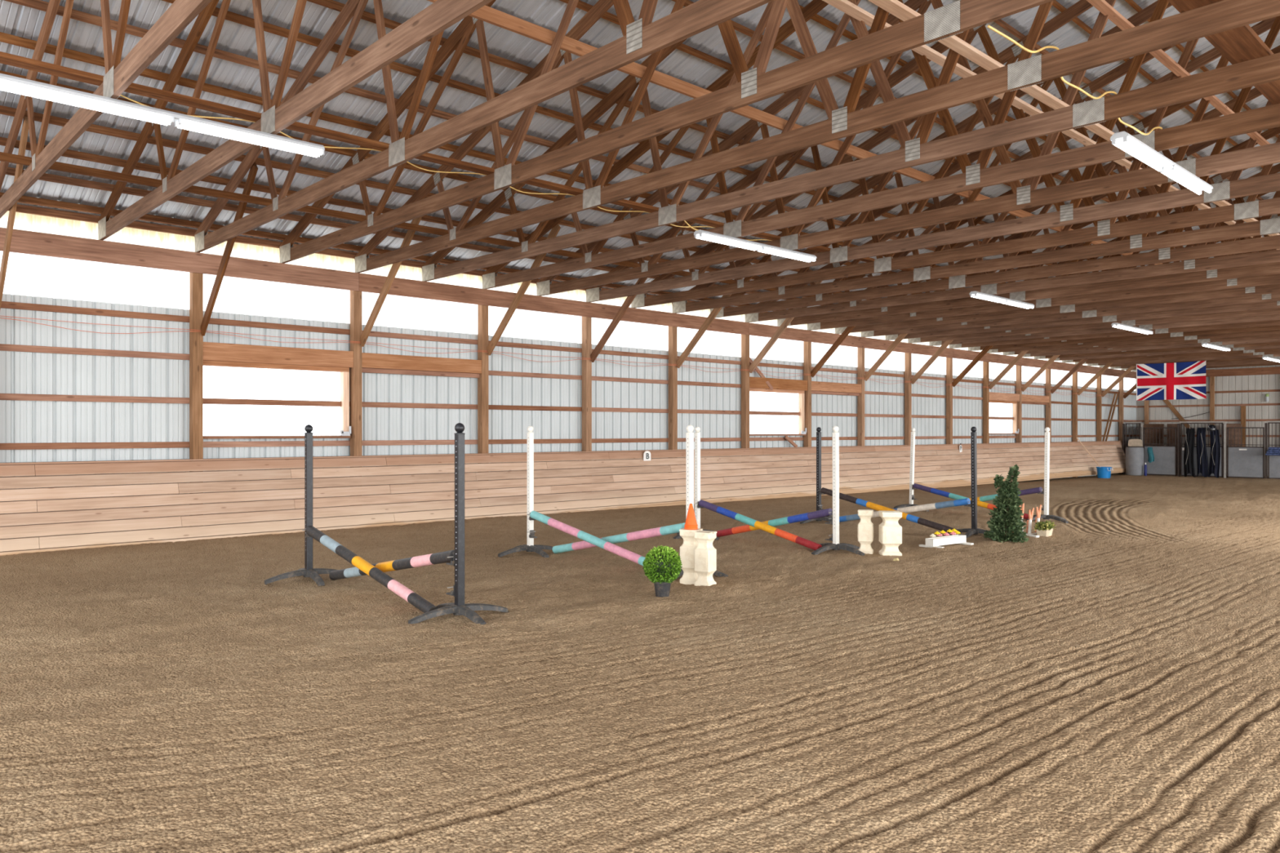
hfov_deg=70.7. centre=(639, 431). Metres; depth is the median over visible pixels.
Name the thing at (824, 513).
pole
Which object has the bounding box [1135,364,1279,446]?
wall
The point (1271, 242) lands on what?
roof truss
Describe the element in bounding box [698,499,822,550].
pole
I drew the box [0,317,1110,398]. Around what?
wire
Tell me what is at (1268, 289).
roof truss
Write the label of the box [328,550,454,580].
pole
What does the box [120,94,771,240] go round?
power cable
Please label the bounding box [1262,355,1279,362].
strip light
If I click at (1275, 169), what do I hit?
roof truss
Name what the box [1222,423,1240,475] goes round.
board
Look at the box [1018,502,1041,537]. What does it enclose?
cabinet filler
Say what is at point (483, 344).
wall post
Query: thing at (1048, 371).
wall post
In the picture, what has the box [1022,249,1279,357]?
roof truss
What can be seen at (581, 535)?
pole
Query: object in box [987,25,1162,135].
power cable
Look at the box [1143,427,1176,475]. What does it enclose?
gate
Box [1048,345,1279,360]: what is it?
roof truss
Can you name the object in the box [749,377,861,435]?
window
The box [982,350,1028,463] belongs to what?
wall post
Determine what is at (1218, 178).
roof truss
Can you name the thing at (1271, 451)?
blanket
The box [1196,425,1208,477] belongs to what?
rug
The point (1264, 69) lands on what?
roof truss
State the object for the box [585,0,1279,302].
roof truss
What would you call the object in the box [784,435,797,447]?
board
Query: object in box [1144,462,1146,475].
bottle
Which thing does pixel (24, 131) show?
wall post
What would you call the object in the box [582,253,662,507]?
wall post
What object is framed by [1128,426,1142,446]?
folding chair
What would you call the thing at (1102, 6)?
board
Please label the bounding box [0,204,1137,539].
wall
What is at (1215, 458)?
rug
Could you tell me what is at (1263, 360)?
roof truss
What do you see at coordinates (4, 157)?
board
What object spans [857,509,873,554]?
block
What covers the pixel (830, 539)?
cup
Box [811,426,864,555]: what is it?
jump standard
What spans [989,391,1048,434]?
window
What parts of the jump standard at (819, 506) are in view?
post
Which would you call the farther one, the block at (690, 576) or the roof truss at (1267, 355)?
the roof truss at (1267, 355)
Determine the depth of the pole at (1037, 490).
16.44 m
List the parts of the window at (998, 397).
sill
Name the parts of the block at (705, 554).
raised panel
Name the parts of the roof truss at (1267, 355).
gusset plate, gusset plate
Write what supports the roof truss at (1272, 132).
on the header beam
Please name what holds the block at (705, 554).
on the floor
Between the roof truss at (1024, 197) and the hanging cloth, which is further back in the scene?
the hanging cloth
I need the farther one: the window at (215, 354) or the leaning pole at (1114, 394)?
the leaning pole at (1114, 394)
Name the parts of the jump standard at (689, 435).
post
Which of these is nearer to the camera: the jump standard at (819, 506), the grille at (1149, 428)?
the jump standard at (819, 506)
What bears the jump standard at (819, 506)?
on the floor
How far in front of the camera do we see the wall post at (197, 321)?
12.95 m
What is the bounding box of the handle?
[1076,437,1100,466]
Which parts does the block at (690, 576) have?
raised panel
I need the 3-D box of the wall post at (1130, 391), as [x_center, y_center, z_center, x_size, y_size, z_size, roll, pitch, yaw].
[21.000,-0.775,37.262,0.144,5.330,2.248,0,0,-43]
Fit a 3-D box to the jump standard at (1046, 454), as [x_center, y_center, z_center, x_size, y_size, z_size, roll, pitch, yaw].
[7.237,0.775,16.082,0.682,1.691,0.681,0,0,22]
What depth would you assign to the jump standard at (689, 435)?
10.02 m
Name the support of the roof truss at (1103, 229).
on the header beam
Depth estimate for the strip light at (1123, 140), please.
8.36 m
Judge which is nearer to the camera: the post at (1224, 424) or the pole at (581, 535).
the pole at (581, 535)
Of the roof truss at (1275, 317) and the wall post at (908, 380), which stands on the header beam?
the roof truss at (1275, 317)
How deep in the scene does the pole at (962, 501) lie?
14.45 m
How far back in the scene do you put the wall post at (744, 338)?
21.27 m
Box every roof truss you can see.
[0,0,212,217]
[97,0,493,240]
[194,0,773,253]
[279,0,1053,263]
[354,0,1279,272]
[421,0,1279,281]
[481,0,1279,288]
[535,0,1279,296]
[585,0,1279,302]
[631,0,1279,307]
[671,0,1279,313]
[710,15,1279,317]
[745,17,1279,322]
[777,44,1279,326]
[807,87,1279,330]
[835,139,1279,333]
[861,126,1279,337]
[884,168,1279,340]
[907,163,1279,342]
[928,192,1279,346]
[949,216,1279,348]
[968,213,1279,351]
[986,235,1279,353]
[1003,253,1279,355]
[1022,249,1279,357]
[1034,342,1279,359]
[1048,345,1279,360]
[1062,348,1279,362]
[1075,351,1279,364]
[1087,354,1279,365]
[1098,356,1279,367]
[1110,359,1273,368]
[1121,361,1279,370]
[1131,363,1279,371]
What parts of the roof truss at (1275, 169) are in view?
gusset plate, gusset plate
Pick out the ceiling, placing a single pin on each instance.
(233, 78)
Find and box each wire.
[0,315,1112,396]
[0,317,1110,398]
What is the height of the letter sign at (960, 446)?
0.281 m
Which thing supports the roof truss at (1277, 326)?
on the header beam
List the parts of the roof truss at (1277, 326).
gusset plate, gusset plate, gusset plate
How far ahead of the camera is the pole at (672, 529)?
10.75 m
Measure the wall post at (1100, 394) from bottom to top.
5.328 m
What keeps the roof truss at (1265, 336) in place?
on the header beam
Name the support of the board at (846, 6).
attached to the roof truss at (1276, 340)
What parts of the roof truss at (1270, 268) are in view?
gusset plate, gusset plate, gusset plate, gusset plate, gusset plate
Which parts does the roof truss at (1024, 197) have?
gusset plate, gusset plate, gusset plate, gusset plate, gusset plate, gusset plate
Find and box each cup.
[445,554,454,566]
[445,584,454,596]
[526,529,537,537]
[825,517,832,524]
[825,533,832,541]
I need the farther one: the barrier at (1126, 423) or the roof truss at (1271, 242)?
the barrier at (1126, 423)
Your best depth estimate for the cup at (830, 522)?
11.97 m
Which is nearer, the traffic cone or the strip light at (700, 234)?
the traffic cone
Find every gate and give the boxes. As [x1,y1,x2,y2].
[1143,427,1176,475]
[1226,426,1264,478]
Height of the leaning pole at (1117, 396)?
1.975 m
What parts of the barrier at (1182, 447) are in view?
rail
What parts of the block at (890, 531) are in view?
raised panel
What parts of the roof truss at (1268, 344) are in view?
gusset plate, gusset plate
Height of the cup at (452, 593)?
0.100 m
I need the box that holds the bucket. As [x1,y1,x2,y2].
[1095,466,1113,478]
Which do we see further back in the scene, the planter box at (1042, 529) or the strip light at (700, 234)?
the planter box at (1042, 529)
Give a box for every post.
[0,115,28,309]
[189,162,257,526]
[350,196,426,525]
[477,223,560,515]
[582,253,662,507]
[668,262,751,501]
[741,280,822,496]
[803,297,876,491]
[857,333,906,487]
[904,339,953,484]
[946,345,993,480]
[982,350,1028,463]
[1016,355,1059,481]
[1045,359,1087,479]
[1072,362,1113,477]
[1096,365,1136,475]
[1119,378,1136,473]
[1122,423,1124,474]
[1140,423,1143,447]
[1144,400,1148,423]
[1177,423,1179,476]
[1209,368,1214,446]
[1223,422,1226,478]
[1240,405,1245,446]
[1264,422,1267,478]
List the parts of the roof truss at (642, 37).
gusset plate, gusset plate, gusset plate, gusset plate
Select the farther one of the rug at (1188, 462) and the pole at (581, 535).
the rug at (1188, 462)
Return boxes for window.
[203,342,481,439]
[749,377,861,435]
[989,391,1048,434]
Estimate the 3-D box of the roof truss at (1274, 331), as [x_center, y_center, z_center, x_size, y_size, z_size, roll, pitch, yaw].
[18.937,-4.542,21.638,0.048,3.959,22.132,0,0,-43]
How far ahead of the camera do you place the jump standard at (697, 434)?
13.62 m
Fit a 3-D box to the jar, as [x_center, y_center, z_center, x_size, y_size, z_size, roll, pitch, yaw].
[25.034,-1.340,36.020,0.130,0.320,0.127,0,0,-43]
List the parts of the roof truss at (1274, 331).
gusset plate, gusset plate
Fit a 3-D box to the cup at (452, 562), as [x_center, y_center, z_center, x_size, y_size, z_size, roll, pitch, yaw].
[-1.621,1.110,7.796,0.140,0.100,0.105,0,0,-43]
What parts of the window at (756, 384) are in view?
sill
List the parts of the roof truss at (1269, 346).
gusset plate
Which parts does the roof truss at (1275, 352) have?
gusset plate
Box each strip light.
[0,73,324,157]
[693,229,817,262]
[968,291,1034,308]
[1110,131,1213,195]
[1111,322,1153,334]
[1200,342,1231,351]
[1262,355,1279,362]
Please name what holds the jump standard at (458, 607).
on the floor
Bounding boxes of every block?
[679,528,702,584]
[693,530,716,586]
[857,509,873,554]
[878,510,902,555]
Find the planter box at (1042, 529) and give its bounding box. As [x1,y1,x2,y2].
[1033,520,1056,536]
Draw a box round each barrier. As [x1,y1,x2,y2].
[1124,422,1142,474]
[1179,421,1224,477]
[1266,421,1279,479]
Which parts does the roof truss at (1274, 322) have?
gusset plate, gusset plate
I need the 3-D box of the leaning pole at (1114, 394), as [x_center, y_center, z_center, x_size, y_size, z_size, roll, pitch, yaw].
[19.168,-0.575,36.866,1.337,1.975,0.060,0,0,-43]
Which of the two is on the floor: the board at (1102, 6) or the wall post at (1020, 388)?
the wall post at (1020, 388)
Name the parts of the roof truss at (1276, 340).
gusset plate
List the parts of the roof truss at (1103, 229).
gusset plate, gusset plate, gusset plate, gusset plate, gusset plate, gusset plate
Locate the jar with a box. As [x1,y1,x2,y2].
[1265,393,1269,401]
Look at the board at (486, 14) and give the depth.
9.97 m
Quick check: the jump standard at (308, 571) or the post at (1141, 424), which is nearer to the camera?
the jump standard at (308, 571)
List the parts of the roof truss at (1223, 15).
gusset plate, gusset plate, gusset plate, gusset plate, gusset plate, gusset plate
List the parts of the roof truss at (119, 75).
gusset plate, gusset plate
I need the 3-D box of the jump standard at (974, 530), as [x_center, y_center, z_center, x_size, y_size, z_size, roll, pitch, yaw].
[5.105,0.771,13.780,0.682,1.684,0.682,0,0,-7]
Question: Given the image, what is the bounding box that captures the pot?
[653,581,671,597]
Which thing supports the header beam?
attached to the wall post at (356, 335)
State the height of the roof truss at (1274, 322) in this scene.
3.959 m
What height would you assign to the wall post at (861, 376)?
5.164 m
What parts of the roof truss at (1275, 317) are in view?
gusset plate, gusset plate, gusset plate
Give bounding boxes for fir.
[982,464,1028,542]
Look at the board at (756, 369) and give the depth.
21.69 m
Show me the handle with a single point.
(1077, 437)
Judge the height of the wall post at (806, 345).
5.146 m
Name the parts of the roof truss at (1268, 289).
gusset plate, gusset plate, gusset plate, gusset plate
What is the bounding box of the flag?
[1135,360,1206,400]
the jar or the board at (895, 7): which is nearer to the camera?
the board at (895, 7)
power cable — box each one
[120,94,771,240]
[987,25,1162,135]
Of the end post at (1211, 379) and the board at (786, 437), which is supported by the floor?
the end post at (1211, 379)
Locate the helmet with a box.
[1207,424,1216,431]
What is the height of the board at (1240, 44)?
0.038 m
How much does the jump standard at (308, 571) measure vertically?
1.679 m
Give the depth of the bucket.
34.08 m
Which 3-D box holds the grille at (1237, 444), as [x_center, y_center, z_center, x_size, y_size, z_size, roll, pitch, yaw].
[23.072,0.230,34.385,0.017,0.720,0.980,0,0,-43]
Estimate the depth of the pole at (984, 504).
17.57 m
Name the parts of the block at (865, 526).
raised panel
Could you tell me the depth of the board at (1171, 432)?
38.00 m
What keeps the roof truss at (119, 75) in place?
on the header beam
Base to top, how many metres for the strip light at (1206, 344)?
0.092 m
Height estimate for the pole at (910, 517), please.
0.619 m
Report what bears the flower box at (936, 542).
on the floor
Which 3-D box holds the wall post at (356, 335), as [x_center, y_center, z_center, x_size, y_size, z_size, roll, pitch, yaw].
[-3.897,-0.910,13.914,0.144,5.060,2.248,0,0,-43]
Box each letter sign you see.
[643,450,650,461]
[959,443,962,452]
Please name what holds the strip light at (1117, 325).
hanging from the roof truss at (1275, 169)
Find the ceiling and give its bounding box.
[0,0,1279,311]
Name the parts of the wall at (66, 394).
translucent panel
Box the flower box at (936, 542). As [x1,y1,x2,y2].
[919,534,973,547]
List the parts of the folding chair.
backrest, frame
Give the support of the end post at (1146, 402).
on the floor
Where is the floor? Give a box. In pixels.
[0,473,1279,852]
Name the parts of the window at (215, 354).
sill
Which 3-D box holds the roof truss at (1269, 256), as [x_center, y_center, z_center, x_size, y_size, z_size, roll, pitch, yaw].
[10.045,-4.542,13.300,0.048,3.959,22.132,0,0,-43]
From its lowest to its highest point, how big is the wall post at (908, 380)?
5.187 m
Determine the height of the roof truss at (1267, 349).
3.959 m
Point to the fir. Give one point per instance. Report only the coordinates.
(1010, 529)
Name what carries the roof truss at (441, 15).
on the header beam
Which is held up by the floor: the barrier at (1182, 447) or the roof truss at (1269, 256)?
the barrier at (1182, 447)
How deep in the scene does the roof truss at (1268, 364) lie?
35.90 m
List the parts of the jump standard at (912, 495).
post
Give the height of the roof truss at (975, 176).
3.959 m
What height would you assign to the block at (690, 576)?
0.575 m
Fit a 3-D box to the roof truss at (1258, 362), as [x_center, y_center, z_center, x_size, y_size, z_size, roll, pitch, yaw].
[27.829,-4.542,29.977,0.048,3.959,22.132,0,0,-43]
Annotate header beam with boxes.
[0,226,1136,378]
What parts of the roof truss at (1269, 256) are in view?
gusset plate, gusset plate, gusset plate, gusset plate, gusset plate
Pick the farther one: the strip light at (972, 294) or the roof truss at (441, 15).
the strip light at (972, 294)
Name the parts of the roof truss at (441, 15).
gusset plate, gusset plate, gusset plate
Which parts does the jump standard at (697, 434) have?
post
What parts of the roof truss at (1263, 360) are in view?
gusset plate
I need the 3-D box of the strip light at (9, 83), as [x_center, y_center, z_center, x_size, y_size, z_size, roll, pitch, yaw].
[-3.756,-2.515,7.280,2.442,0.092,0.150,0,0,-43]
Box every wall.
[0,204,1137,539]
[0,440,1125,555]
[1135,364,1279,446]
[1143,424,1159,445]
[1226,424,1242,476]
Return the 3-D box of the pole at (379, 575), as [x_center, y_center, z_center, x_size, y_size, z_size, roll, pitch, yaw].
[-2.650,1.304,8.695,0.100,0.589,2.628,0,0,-43]
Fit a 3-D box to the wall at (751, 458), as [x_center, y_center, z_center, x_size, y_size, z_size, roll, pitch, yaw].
[2.777,1.041,21.321,48.216,1.278,0.575,0,0,-43]
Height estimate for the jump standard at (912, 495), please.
1.699 m
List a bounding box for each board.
[0,51,980,286]
[0,151,846,302]
[426,0,1161,264]
[749,357,773,390]
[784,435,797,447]
[822,0,1279,249]
[868,0,1279,235]
[1086,0,1270,146]
[1144,423,1164,445]
[1167,0,1279,104]
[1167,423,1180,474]
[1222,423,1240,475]
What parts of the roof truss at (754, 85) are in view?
gusset plate, gusset plate, gusset plate, gusset plate, gusset plate, gusset plate, gusset plate, gusset plate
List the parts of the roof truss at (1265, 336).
gusset plate, gusset plate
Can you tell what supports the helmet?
hanging from the rug at (1215, 458)
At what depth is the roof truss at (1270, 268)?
16.94 m
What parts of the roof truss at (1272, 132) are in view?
gusset plate, gusset plate, gusset plate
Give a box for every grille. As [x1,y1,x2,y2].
[1128,424,1137,439]
[1149,428,1166,445]
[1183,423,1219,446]
[1234,428,1257,446]
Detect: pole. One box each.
[305,525,437,613]
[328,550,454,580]
[529,511,645,565]
[552,522,684,553]
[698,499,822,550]
[715,508,832,537]
[820,487,960,534]
[839,497,970,522]
[913,483,1028,519]
[930,487,1042,510]
[1102,393,1115,440]
[1105,393,1118,440]
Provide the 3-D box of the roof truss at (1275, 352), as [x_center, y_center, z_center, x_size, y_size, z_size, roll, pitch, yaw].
[24.272,-4.542,26.641,0.048,3.959,22.132,0,0,-43]
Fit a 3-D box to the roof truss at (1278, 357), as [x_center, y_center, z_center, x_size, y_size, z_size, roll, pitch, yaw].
[26.051,-4.542,28.309,0.048,3.959,22.132,0,0,-43]
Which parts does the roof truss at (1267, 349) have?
gusset plate, gusset plate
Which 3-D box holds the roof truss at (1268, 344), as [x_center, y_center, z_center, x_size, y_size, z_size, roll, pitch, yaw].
[21.605,-4.542,24.140,0.048,3.959,22.132,0,0,-43]
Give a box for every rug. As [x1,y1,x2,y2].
[1183,425,1195,476]
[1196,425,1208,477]
[1208,429,1220,477]
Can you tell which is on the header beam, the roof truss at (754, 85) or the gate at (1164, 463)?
the roof truss at (754, 85)
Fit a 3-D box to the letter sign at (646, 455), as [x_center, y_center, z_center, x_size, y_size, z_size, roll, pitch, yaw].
[0.153,0.515,18.871,0.205,0.205,0.014,0,0,-43]
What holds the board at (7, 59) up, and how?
on the roof truss at (1276, 340)
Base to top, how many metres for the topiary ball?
0.511 m
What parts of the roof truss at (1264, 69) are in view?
gusset plate, gusset plate, gusset plate, gusset plate, gusset plate, gusset plate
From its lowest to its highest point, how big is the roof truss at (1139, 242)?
3.959 m
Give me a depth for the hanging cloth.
36.52 m
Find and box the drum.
[1125,446,1144,475]
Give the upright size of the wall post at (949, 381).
5.214 m
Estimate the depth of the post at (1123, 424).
37.51 m
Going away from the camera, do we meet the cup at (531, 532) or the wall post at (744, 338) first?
the cup at (531, 532)
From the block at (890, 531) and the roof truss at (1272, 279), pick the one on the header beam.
the roof truss at (1272, 279)
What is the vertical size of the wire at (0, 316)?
0.022 m
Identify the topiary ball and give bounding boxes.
[642,545,682,597]
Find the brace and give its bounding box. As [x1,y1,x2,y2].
[1163,400,1191,428]
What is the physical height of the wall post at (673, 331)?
5.100 m
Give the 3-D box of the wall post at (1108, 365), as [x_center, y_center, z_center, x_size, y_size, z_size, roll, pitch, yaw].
[17.443,-0.782,33.927,0.144,5.316,2.248,0,0,-43]
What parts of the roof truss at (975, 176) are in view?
gusset plate, gusset plate, gusset plate, gusset plate, gusset plate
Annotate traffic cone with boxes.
[684,503,697,529]
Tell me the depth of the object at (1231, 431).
35.57 m
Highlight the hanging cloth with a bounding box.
[1146,447,1154,462]
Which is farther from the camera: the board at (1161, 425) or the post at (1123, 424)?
the board at (1161, 425)
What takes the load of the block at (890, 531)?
on the floor
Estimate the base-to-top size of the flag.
1.514 m
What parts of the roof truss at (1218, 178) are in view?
gusset plate, gusset plate, gusset plate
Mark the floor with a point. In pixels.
(1108, 682)
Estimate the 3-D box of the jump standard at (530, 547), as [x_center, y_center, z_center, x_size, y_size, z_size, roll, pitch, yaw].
[-1.432,0.768,11.790,0.682,1.679,0.682,0,0,10]
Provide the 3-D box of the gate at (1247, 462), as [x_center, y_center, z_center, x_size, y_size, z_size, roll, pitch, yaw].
[23.071,0.815,34.384,0.048,1.930,1.200,0,0,-43]
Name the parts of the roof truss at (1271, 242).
gusset plate, gusset plate, gusset plate, gusset plate, gusset plate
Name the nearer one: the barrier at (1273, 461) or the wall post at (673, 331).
the wall post at (673, 331)
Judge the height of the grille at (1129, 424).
0.900 m
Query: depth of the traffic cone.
9.52 m
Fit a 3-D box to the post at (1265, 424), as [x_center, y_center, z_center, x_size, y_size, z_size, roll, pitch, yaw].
[23.523,0.790,33.903,0.080,2.200,0.070,0,0,-43]
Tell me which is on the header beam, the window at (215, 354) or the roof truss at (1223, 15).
the roof truss at (1223, 15)
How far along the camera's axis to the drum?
36.38 m
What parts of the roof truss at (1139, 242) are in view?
gusset plate, gusset plate, gusset plate, gusset plate, gusset plate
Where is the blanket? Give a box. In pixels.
[1265,447,1279,455]
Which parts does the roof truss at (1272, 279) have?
gusset plate, gusset plate, gusset plate, gusset plate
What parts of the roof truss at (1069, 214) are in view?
gusset plate, gusset plate, gusset plate, gusset plate, gusset plate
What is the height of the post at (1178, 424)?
2.200 m

